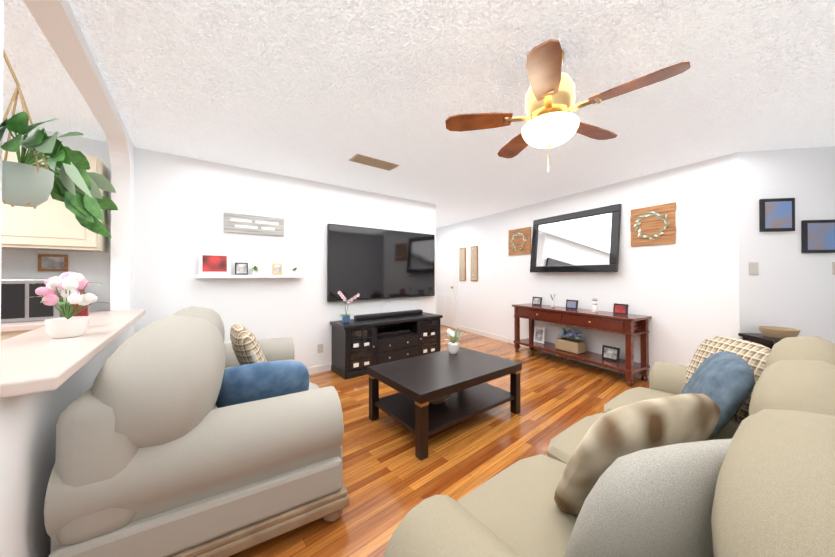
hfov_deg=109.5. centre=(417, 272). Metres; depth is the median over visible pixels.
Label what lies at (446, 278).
door
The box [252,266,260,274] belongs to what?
potted plant
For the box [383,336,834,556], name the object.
sofa
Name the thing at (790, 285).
wall
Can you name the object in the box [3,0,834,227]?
ceiling
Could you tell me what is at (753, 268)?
switch plate
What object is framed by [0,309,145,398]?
countertop
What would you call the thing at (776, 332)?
bowl
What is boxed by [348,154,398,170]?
ceiling vent
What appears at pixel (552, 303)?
vase
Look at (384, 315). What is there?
soundbar
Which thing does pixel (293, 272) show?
potted plant
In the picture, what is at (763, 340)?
side table
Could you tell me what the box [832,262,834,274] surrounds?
switch plate
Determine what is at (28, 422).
wall
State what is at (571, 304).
frame
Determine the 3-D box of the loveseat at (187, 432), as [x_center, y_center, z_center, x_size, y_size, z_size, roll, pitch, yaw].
[-1.286,0.753,2.055,1.084,1.032,1.920,0,0,-31]
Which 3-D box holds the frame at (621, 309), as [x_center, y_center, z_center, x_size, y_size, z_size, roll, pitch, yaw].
[2.473,0.448,3.591,0.016,0.130,0.160,10,-5,-29]
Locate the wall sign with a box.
[224,212,283,235]
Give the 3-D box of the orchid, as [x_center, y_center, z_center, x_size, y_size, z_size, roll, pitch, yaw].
[-0.898,0.432,3.778,0.294,0.412,0.232,0,0,-37]
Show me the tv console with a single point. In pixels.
(359, 347)
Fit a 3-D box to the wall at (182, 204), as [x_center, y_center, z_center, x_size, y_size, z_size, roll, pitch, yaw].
[-2.646,0.054,2.809,7.350,2.440,0.120,0,0,-37]
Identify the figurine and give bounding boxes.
[591,298,597,311]
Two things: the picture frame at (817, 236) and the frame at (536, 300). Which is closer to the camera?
the picture frame at (817, 236)
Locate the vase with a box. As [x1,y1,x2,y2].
[550,294,554,306]
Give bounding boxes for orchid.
[337,291,359,322]
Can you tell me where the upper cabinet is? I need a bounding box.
[1,141,107,252]
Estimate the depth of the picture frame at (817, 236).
2.72 m
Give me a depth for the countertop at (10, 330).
1.96 m
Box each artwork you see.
[508,227,530,254]
[630,202,675,245]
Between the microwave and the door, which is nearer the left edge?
the microwave
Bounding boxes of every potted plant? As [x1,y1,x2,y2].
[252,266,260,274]
[290,267,298,274]
[445,328,464,353]
[556,327,585,353]
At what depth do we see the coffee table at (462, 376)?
2.45 m
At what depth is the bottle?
1.71 m
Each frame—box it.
[38,254,67,270]
[199,252,229,274]
[235,263,247,274]
[272,263,281,274]
[532,297,541,305]
[534,326,545,343]
[566,299,577,309]
[602,345,619,361]
[613,303,628,314]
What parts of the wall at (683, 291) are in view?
mirror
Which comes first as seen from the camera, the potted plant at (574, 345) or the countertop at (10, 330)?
the countertop at (10, 330)
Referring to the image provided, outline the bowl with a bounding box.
[429,395,449,403]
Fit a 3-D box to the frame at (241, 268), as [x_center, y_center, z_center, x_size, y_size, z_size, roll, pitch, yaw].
[-1.919,-0.040,3.217,0.120,0.130,0.016,0,-7,-37]
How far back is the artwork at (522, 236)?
5.16 m
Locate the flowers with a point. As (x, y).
(67, 286)
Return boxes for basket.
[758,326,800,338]
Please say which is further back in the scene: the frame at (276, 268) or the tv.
the tv
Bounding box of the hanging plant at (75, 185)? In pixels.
[0,48,117,237]
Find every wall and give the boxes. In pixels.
[0,0,133,556]
[1,128,435,367]
[436,152,738,373]
[738,146,834,342]
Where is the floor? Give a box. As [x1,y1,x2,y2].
[229,325,649,556]
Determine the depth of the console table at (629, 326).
3.68 m
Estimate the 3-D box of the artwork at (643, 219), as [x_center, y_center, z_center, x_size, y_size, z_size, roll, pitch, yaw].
[2.731,-0.550,3.451,0.068,0.451,0.447,0,0,-29]
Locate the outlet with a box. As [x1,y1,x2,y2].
[318,344,322,352]
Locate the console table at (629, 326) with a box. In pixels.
[512,303,651,385]
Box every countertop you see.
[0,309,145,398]
[1,321,44,340]
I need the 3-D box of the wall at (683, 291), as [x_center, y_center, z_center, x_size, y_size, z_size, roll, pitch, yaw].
[1.661,0.071,5.444,0.256,2.440,5.940,0,0,-29]
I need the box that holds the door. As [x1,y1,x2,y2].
[436,237,456,328]
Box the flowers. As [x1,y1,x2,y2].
[25,271,109,337]
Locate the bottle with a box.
[71,289,88,322]
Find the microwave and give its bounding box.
[1,279,63,322]
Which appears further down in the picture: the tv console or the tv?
the tv console
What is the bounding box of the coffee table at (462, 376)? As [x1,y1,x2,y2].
[367,347,521,460]
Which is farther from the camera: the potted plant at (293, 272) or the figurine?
the figurine
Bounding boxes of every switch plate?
[749,262,758,274]
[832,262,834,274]
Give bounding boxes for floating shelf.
[196,275,303,277]
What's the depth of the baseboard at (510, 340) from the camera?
5.33 m
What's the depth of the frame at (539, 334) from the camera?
4.61 m
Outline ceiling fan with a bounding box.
[445,39,690,172]
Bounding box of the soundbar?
[354,309,422,320]
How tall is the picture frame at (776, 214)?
0.310 m
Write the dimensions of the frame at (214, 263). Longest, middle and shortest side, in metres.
0.270 x 0.230 x 0.016 m
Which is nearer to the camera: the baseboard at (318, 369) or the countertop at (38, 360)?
the countertop at (38, 360)
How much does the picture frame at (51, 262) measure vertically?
0.140 m
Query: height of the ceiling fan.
0.644 m
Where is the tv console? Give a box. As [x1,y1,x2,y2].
[330,312,442,379]
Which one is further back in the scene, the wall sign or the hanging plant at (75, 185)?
the wall sign
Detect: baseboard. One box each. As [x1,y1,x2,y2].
[307,363,331,374]
[457,325,649,380]
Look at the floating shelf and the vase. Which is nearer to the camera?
the floating shelf
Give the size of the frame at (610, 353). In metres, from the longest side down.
0.200 x 0.170 x 0.016 m
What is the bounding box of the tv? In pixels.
[327,223,434,301]
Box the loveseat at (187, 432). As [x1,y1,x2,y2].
[44,306,348,556]
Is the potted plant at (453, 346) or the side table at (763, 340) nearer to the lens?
the side table at (763, 340)
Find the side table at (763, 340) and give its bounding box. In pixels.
[738,333,782,348]

